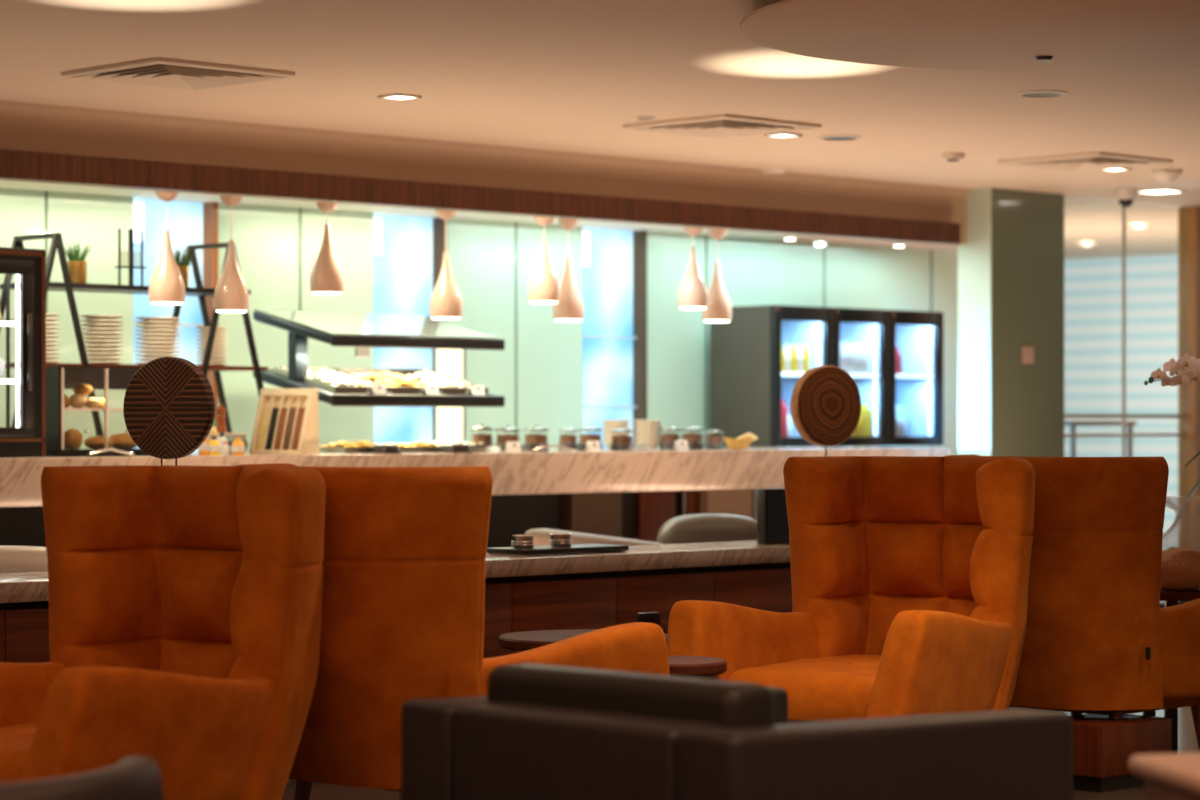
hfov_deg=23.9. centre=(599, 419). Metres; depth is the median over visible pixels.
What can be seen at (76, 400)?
bread roll
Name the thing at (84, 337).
plate
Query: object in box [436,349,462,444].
trim
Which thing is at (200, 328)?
plate
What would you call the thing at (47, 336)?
plate
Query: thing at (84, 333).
plate
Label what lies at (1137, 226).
recessed light
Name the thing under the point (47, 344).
plate
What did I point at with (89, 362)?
plate
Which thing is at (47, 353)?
plate
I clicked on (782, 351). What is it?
drink bottle
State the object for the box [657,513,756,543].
lounge chair
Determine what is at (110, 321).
plate
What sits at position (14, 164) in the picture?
trim
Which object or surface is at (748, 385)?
fridge
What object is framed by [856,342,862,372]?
drink bottle
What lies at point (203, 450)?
sauce bottle
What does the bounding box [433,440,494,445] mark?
cakes
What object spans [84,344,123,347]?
plate
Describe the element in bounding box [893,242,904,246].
light
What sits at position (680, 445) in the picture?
name card
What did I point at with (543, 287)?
pendant lamp
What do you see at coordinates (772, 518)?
display
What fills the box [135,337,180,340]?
plate
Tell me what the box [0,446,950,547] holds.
counter
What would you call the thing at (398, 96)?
recessed light
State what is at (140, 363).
plate
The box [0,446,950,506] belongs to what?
countertop
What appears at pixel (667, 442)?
glass pot
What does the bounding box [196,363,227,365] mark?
plate
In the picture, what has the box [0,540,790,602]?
countertop
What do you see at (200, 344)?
plate
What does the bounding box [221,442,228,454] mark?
sauce bottle
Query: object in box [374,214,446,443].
window
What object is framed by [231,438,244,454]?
sauce bottle
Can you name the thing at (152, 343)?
plate
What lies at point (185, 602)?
wingback armchair
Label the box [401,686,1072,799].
sofa
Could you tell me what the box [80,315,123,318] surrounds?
plate
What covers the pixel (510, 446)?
name card
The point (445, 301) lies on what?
pendant lamp
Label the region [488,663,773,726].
bolster cushion
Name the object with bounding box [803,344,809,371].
drink bottle
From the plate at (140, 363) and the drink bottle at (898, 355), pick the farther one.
the drink bottle at (898, 355)
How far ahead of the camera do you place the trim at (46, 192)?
15.74 m
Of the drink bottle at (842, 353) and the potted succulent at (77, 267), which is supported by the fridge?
the drink bottle at (842, 353)
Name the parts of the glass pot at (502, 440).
lid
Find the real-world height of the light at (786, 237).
0.041 m
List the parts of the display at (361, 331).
post, control panel, glass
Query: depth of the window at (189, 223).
14.24 m
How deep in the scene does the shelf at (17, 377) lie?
11.84 m
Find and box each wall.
[0,188,957,454]
[958,188,991,455]
[1178,206,1199,551]
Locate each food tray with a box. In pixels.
[275,367,388,392]
[319,447,414,453]
[332,368,438,393]
[382,368,487,393]
[415,446,471,452]
[436,445,523,452]
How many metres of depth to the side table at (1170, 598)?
10.04 m
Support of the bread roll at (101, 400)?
on the case
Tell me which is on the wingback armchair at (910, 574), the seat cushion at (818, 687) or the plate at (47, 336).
the seat cushion at (818, 687)
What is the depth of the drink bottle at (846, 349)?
16.94 m
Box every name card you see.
[371,384,386,393]
[424,385,438,394]
[470,385,484,394]
[505,442,520,451]
[585,441,600,451]
[674,440,688,450]
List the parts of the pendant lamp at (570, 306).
lamp shade, bulb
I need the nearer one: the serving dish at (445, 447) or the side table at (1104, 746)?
the side table at (1104, 746)
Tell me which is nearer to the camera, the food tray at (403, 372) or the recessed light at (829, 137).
the recessed light at (829, 137)
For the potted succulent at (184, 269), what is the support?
on the shelf rack at (67, 286)
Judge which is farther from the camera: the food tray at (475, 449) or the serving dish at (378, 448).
the food tray at (475, 449)
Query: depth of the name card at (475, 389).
13.90 m
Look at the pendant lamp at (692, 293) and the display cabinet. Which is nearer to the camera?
the display cabinet
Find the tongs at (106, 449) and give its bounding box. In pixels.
[89,448,133,455]
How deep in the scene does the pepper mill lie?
12.81 m
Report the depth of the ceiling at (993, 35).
9.01 m
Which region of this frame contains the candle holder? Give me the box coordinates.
[115,229,146,285]
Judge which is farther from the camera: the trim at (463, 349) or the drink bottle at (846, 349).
the drink bottle at (846, 349)
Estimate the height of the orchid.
0.853 m
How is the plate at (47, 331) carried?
on the plate at (47, 336)
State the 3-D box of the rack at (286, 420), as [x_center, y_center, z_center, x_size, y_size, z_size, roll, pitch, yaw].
[-1.443,0.006,12.914,0.300,0.300,0.139,0,0,32]
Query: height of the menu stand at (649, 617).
0.070 m
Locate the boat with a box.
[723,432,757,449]
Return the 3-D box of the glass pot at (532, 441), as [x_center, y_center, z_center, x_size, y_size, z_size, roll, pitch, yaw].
[-0.318,0.089,14.073,0.133,0.134,0.133,0,0,-44]
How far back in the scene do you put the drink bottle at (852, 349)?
16.98 m
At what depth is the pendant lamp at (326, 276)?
13.05 m
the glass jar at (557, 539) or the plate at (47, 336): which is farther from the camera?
the plate at (47, 336)
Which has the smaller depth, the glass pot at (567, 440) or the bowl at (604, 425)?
the glass pot at (567, 440)
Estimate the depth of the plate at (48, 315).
12.37 m
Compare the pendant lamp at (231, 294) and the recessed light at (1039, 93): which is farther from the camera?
the pendant lamp at (231, 294)
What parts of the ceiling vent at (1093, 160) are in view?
frame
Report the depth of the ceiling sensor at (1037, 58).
9.57 m
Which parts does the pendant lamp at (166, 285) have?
lamp shade, cord, bulb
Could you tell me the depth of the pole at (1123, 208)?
16.81 m
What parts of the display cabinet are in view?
door frame, handle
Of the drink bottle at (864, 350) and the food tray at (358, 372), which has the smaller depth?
the food tray at (358, 372)
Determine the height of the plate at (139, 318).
0.014 m
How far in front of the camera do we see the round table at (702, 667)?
7.91 m
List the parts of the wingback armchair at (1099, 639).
backrest, seat, leg, armrest, leg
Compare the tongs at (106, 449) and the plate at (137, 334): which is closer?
the tongs at (106, 449)
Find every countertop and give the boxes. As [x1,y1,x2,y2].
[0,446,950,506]
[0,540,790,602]
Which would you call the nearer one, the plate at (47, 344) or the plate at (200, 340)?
the plate at (47, 344)
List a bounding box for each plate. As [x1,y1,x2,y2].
[20,313,59,317]
[20,318,59,321]
[20,322,59,325]
[20,326,59,329]
[20,330,59,333]
[20,335,59,338]
[20,339,59,342]
[20,343,59,346]
[20,347,59,350]
[20,352,59,354]
[20,356,59,359]
[20,360,59,362]
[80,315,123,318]
[80,319,123,323]
[80,323,123,327]
[80,361,123,363]
[81,328,123,331]
[82,332,123,335]
[83,336,123,339]
[84,340,123,343]
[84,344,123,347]
[86,348,123,352]
[86,353,123,356]
[87,357,123,360]
[135,317,180,320]
[135,321,180,324]
[135,325,180,328]
[135,329,180,332]
[135,333,180,336]
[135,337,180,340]
[135,341,180,345]
[135,346,180,349]
[135,350,180,353]
[135,354,180,357]
[135,358,156,361]
[135,362,147,364]
[196,327,227,330]
[196,331,227,334]
[196,335,227,338]
[196,339,227,342]
[196,343,227,346]
[196,347,227,350]
[196,351,227,354]
[196,355,227,358]
[196,359,227,362]
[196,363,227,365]
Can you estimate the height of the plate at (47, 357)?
0.014 m
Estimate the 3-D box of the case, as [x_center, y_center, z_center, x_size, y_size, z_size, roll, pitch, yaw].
[-2.128,-0.036,12.260,0.660,0.385,0.271,0,0,-44]
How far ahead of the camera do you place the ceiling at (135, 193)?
14.58 m
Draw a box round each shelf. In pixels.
[0,376,20,378]
[64,408,122,410]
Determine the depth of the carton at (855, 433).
16.98 m
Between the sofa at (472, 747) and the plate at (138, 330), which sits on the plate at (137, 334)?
the plate at (138, 330)
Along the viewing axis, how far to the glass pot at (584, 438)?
14.21 m
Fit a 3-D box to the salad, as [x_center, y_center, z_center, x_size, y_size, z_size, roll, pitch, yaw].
[-1.291,-0.200,13.579,0.305,0.111,0.408,0,0,-44]
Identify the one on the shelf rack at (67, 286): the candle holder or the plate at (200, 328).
the candle holder
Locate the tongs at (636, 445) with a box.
[629,444,653,449]
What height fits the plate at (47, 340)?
0.014 m
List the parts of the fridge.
panel, door, door, door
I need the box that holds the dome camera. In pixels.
[1114,188,1137,207]
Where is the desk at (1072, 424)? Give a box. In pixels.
[1064,421,1136,456]
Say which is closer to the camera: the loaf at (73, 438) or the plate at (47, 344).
the loaf at (73, 438)
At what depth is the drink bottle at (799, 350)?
16.64 m
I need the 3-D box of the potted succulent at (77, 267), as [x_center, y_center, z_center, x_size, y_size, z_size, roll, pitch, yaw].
[-2.308,-0.696,12.543,0.139,0.195,0.167,0,0,3]
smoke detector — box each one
[941,153,964,161]
[1151,169,1182,182]
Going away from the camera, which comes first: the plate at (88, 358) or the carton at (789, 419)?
the plate at (88, 358)
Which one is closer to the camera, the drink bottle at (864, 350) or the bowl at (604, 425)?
the bowl at (604, 425)
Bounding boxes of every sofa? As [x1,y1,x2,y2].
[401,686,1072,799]
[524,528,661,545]
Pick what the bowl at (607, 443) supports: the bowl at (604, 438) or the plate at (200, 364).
the bowl at (604, 438)
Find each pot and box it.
[67,261,86,282]
[178,266,188,286]
[471,423,492,445]
[495,425,520,445]
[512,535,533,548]
[523,424,548,451]
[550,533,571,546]
[558,426,577,450]
[577,424,602,450]
[610,427,633,450]
[659,424,679,449]
[680,424,703,449]
[704,428,723,448]
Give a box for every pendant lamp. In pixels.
[149,191,184,303]
[213,195,248,311]
[310,202,343,293]
[429,210,462,318]
[528,216,559,302]
[553,218,583,320]
[678,227,707,308]
[702,228,731,321]
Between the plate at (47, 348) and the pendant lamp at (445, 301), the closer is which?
the plate at (47, 348)
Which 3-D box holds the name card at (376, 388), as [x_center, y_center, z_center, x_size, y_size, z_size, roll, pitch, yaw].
[-1.054,-0.145,13.473,0.070,0.052,0.037,0,0,-36]
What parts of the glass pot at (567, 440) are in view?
lid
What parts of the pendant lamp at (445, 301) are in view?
lamp shade, cord, bulb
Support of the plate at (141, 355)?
on the plate at (140, 359)
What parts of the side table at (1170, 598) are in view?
leg, leg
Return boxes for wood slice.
[790,365,860,455]
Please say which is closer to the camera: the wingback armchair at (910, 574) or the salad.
the wingback armchair at (910, 574)
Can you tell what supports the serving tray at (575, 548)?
on the counter at (587, 590)
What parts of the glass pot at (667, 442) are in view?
lid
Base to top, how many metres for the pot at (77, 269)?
0.104 m
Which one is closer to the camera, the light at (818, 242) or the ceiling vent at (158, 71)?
the ceiling vent at (158, 71)
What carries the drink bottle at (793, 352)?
on the fridge
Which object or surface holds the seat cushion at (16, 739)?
on the wingback armchair at (185, 602)
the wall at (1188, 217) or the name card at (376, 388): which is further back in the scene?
the wall at (1188, 217)
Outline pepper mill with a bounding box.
[216,403,226,432]
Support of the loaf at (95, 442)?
in the case
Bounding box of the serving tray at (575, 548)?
[487,544,628,556]
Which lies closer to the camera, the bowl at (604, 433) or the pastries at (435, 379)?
the pastries at (435, 379)
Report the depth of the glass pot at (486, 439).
13.78 m
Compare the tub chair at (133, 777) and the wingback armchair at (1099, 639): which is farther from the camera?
the wingback armchair at (1099, 639)
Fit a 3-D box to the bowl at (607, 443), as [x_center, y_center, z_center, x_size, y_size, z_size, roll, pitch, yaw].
[0.084,0.133,14.912,0.150,0.046,0.150,0,0,0]
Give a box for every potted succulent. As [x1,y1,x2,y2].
[64,241,91,282]
[159,248,195,286]
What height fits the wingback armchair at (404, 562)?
1.082 m
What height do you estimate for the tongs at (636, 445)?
0.033 m
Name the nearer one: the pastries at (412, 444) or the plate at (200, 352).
the plate at (200, 352)
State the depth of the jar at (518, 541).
10.44 m
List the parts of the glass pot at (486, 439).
lid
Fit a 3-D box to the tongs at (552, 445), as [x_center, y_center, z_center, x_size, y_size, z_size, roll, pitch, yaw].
[-0.221,0.136,13.846,0.232,0.033,0.042,0,0,-33]
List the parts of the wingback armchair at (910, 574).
armrest, seat, backrest, armrest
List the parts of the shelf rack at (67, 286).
shelf, shelf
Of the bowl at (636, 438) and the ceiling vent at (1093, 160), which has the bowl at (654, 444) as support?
the bowl at (636, 438)
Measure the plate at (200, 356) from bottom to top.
0.014 m
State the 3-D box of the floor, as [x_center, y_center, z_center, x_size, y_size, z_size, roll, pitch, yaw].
[0.606,1.230,8.690,25.000,0.060,19.600,0,0,-44]
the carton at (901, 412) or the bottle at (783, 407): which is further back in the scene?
the carton at (901, 412)
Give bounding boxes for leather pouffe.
[1129,753,1199,799]
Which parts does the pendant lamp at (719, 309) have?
lamp shade, cord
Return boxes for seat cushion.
[0,723,288,783]
[727,654,880,720]
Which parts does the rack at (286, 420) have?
cross rail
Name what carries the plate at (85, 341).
on the plate at (86, 345)
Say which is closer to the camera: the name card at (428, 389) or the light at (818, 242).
the name card at (428, 389)
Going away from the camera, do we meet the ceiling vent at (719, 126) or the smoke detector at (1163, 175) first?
the ceiling vent at (719, 126)
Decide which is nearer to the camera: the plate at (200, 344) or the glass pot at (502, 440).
the plate at (200, 344)
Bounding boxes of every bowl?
[602,420,629,423]
[602,424,629,427]
[602,428,629,432]
[602,432,629,436]
[602,437,611,440]
[602,441,611,449]
[634,420,661,423]
[634,424,661,427]
[634,428,659,432]
[634,433,661,436]
[634,437,660,440]
[634,441,660,449]
[723,437,752,449]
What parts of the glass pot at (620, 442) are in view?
lid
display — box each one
[253,309,504,406]
[757,488,789,544]
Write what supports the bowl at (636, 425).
on the bowl at (638, 430)
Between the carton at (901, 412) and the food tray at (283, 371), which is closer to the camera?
the food tray at (283, 371)
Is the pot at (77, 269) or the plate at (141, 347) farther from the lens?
the plate at (141, 347)
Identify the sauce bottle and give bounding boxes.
[198,437,209,455]
[208,420,218,440]
[209,436,219,455]
[218,433,226,454]
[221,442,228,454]
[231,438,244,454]
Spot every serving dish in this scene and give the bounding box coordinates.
[369,444,402,453]
[436,443,473,452]
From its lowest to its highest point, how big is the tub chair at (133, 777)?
0.615 m
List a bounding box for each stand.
[218,433,246,453]
[637,612,665,632]
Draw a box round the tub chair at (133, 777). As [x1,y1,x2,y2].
[0,756,163,799]
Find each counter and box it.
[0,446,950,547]
[0,540,792,662]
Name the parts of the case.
header panel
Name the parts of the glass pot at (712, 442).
lid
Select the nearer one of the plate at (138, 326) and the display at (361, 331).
the plate at (138, 326)
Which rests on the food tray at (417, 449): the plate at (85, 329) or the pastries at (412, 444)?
the pastries at (412, 444)
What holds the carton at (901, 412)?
in the fridge
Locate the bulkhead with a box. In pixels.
[0,100,972,244]
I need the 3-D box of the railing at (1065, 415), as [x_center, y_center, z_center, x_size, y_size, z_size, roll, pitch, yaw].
[3.106,0.033,16.827,1.290,0.135,0.010,0,0,-44]
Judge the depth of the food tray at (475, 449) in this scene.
13.65 m
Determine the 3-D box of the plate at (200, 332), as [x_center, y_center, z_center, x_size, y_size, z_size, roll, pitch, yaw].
[-1.790,-0.402,13.057,0.144,0.014,0.144,0,0,-44]
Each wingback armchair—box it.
[0,465,325,799]
[235,463,669,799]
[667,456,1035,722]
[944,454,1199,752]
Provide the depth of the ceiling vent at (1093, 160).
14.07 m
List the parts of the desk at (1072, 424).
leg, leg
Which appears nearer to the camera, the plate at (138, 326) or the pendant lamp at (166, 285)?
the pendant lamp at (166, 285)
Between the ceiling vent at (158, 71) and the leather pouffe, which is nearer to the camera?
the leather pouffe
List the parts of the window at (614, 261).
lamp panel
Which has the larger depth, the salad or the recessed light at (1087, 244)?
the recessed light at (1087, 244)
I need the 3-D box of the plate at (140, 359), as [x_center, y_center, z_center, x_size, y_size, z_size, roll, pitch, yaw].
[-2.006,-0.273,12.846,0.204,0.014,0.204,0,0,-44]
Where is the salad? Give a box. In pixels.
[307,367,371,386]
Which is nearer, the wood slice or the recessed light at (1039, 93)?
the recessed light at (1039, 93)
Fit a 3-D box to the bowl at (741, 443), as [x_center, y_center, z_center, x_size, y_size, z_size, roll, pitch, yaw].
[0.729,0.122,14.955,0.210,0.067,0.100,0,0,-44]
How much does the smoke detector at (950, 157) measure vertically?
0.039 m
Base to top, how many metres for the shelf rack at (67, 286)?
0.972 m
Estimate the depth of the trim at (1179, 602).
17.12 m
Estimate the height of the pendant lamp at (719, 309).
0.506 m
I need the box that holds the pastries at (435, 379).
[406,369,470,387]
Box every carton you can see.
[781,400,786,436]
[787,414,791,436]
[850,425,857,436]
[858,404,871,436]
[896,405,907,436]
[896,418,905,436]
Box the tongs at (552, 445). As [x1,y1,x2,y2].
[534,444,575,450]
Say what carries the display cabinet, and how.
on the counter at (622, 494)
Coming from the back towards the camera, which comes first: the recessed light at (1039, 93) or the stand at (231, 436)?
the stand at (231, 436)
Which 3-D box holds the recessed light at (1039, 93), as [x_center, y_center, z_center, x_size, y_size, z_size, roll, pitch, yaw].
[1.757,-1.296,11.251,0.200,0.007,0.200,0,0,-44]
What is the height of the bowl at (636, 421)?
0.046 m
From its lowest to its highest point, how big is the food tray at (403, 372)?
0.130 m
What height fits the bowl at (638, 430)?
0.046 m
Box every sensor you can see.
[760,168,785,173]
[1033,56,1052,61]
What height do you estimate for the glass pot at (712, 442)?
0.112 m
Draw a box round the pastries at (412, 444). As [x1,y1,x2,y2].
[386,441,439,446]
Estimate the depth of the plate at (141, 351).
12.78 m
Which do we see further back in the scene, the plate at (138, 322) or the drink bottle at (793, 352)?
the drink bottle at (793, 352)
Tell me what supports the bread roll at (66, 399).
on the case
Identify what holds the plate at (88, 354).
on the plate at (88, 358)
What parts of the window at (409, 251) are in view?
lamp panel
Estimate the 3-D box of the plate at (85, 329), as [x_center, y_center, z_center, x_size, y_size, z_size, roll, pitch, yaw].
[-2.223,-0.402,12.635,0.192,0.014,0.192,0,0,-44]
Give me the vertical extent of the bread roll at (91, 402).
0.048 m
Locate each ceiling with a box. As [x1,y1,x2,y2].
[0,0,1199,258]
[0,180,913,242]
[740,0,1199,70]
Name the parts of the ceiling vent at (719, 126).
frame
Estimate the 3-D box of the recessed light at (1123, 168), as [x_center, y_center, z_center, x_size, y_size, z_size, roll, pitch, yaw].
[2.657,-1.294,14.599,0.124,0.009,0.124,0,0,-44]
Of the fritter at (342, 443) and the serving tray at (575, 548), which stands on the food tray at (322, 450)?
the fritter at (342, 443)
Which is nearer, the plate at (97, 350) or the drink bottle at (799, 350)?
the plate at (97, 350)
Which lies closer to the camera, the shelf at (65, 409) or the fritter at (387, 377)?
the shelf at (65, 409)
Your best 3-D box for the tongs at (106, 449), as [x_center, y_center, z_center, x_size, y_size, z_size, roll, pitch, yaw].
[-2.078,0.136,12.024,0.042,0.033,0.232,0,0,40]
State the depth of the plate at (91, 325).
12.57 m
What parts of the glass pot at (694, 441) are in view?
lid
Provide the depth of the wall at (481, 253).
15.64 m
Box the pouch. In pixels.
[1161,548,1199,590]
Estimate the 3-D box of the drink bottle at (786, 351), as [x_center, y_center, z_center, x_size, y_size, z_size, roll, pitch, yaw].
[1.095,-0.362,16.582,0.048,0.170,0.047,0,0,-44]
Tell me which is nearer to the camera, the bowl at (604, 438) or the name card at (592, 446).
the name card at (592, 446)
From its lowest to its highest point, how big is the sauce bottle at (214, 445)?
0.085 m
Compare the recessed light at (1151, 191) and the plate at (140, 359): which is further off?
the recessed light at (1151, 191)
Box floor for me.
[282,601,1198,799]
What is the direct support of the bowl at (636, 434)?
on the bowl at (636, 438)
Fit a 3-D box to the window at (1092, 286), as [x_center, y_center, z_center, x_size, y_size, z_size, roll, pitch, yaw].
[5.650,-0.070,20.800,0.034,2.440,8.900,0,0,-44]
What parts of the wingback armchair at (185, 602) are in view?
armrest, armrest, backrest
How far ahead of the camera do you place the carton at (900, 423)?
17.28 m
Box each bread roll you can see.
[64,396,69,407]
[69,394,86,407]
[73,384,92,395]
[85,397,99,407]
[97,398,103,407]
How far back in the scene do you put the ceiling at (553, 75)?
11.20 m
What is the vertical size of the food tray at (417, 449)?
0.030 m
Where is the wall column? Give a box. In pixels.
[992,188,1063,456]
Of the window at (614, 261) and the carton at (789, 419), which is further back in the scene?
the carton at (789, 419)
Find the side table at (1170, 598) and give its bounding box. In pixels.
[1143,587,1199,752]
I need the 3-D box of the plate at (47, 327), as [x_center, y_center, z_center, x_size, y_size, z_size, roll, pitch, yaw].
[-2.455,-0.402,12.409,0.170,0.014,0.170,0,0,-44]
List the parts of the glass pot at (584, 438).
lid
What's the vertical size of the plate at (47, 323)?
0.014 m
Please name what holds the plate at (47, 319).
on the plate at (47, 323)
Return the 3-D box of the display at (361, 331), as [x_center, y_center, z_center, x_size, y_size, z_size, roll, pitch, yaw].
[-1.078,-0.191,13.838,1.090,0.693,0.636,0,0,-44]
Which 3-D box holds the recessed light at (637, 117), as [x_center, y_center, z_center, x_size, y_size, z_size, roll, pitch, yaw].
[0.193,-1.296,12.142,0.090,0.007,0.090,0,0,-44]
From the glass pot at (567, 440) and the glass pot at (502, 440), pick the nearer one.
the glass pot at (502, 440)
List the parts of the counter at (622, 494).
panel, support panel, support panel, support post, support panel, support panel, support panel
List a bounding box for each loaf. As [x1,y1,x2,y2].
[64,428,82,449]
[84,436,113,448]
[109,433,136,448]
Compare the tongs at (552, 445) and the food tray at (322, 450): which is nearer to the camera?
the food tray at (322, 450)
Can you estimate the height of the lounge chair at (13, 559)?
0.760 m
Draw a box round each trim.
[0,149,960,243]
[45,191,932,447]
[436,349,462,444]
[463,349,464,441]
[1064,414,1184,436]
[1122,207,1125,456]
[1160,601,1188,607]
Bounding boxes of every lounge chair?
[0,545,47,572]
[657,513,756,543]
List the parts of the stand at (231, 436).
leg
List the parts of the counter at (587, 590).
panel, panel, panel, panel, panel, panel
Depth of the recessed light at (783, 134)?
12.85 m
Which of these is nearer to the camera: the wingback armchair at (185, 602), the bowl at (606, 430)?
the wingback armchair at (185, 602)
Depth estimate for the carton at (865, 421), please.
17.05 m
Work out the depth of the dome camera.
15.88 m
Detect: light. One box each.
[378,93,421,99]
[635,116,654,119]
[764,132,801,137]
[784,235,795,239]
[814,239,825,245]
[818,135,861,139]
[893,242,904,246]
[1017,90,1066,96]
[1075,243,1098,245]
[1098,167,1131,170]
[1126,225,1151,227]
[1138,188,1187,193]
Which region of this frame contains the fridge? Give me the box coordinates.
[710,305,943,446]
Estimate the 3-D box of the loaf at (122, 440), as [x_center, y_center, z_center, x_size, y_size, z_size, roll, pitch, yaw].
[-2.067,0.092,12.298,0.159,0.070,0.098,0,0,-44]
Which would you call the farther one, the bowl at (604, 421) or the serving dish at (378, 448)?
the bowl at (604, 421)
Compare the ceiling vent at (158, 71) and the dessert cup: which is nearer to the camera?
the ceiling vent at (158, 71)
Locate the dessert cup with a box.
[0,358,5,375]
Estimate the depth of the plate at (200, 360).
13.01 m
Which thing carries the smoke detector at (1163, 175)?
attached to the ceiling at (553, 75)
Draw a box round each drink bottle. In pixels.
[781,343,784,371]
[784,344,790,371]
[790,344,796,371]
[796,344,802,371]
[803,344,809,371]
[840,342,844,369]
[844,342,850,372]
[850,342,856,372]
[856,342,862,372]
[862,343,868,372]
[896,347,901,373]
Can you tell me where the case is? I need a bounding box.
[45,366,150,456]
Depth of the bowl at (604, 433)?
14.86 m
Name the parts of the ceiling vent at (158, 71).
frame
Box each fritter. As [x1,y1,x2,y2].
[319,440,385,446]
[363,372,423,386]
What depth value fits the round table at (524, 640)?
9.37 m
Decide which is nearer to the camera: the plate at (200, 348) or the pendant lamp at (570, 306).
the plate at (200, 348)
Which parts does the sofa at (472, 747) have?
backrest, armrest, armrest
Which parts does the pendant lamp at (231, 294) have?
lamp shade, cord, bulb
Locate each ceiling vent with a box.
[61,57,294,89]
[622,114,821,138]
[997,152,1172,170]
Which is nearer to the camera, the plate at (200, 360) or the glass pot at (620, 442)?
the plate at (200, 360)
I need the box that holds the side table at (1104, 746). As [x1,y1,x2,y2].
[1070,714,1171,792]
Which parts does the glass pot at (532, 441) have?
lid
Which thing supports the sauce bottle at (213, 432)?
on the counter at (622, 494)
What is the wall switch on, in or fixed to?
attached to the wall column
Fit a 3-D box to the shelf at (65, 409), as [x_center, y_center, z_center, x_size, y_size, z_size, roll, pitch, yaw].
[-2.134,-0.045,12.267,0.632,0.012,0.224,0,0,-44]
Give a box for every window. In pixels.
[133,198,217,450]
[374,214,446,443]
[583,228,646,446]
[1064,254,1177,550]
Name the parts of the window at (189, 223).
lamp panel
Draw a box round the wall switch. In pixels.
[1022,346,1033,363]
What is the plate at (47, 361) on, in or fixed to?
on the shelf rack at (67, 286)
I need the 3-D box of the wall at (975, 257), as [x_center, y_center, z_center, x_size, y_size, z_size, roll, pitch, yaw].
[2.111,-0.050,15.944,0.008,2.500,0.233,0,0,-44]
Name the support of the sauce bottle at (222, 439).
on the counter at (622, 494)
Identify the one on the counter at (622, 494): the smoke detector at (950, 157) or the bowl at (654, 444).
the bowl at (654, 444)
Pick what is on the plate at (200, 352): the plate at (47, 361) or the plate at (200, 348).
the plate at (200, 348)
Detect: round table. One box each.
[498,629,667,650]
[668,656,726,679]
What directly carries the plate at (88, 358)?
on the plate at (89, 362)
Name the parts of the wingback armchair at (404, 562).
backrest, leg, seat, armrest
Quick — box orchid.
[1144,352,1199,530]
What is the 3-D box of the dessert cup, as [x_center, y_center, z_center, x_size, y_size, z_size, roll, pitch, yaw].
[-2.532,-0.223,11.845,0.090,0.080,0.090,0,0,-44]
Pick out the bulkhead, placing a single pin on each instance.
(32, 127)
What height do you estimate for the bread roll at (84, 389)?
0.052 m
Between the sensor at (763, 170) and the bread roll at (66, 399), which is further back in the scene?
the sensor at (763, 170)
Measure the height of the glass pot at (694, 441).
0.134 m
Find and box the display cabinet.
[0,247,45,457]
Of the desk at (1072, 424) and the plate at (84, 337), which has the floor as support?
the desk at (1072, 424)
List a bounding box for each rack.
[0,233,267,454]
[249,388,318,454]
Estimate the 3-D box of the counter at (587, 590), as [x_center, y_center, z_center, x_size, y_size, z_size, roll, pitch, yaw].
[-1.407,0.850,9.430,7.150,0.700,0.470,0,0,-44]

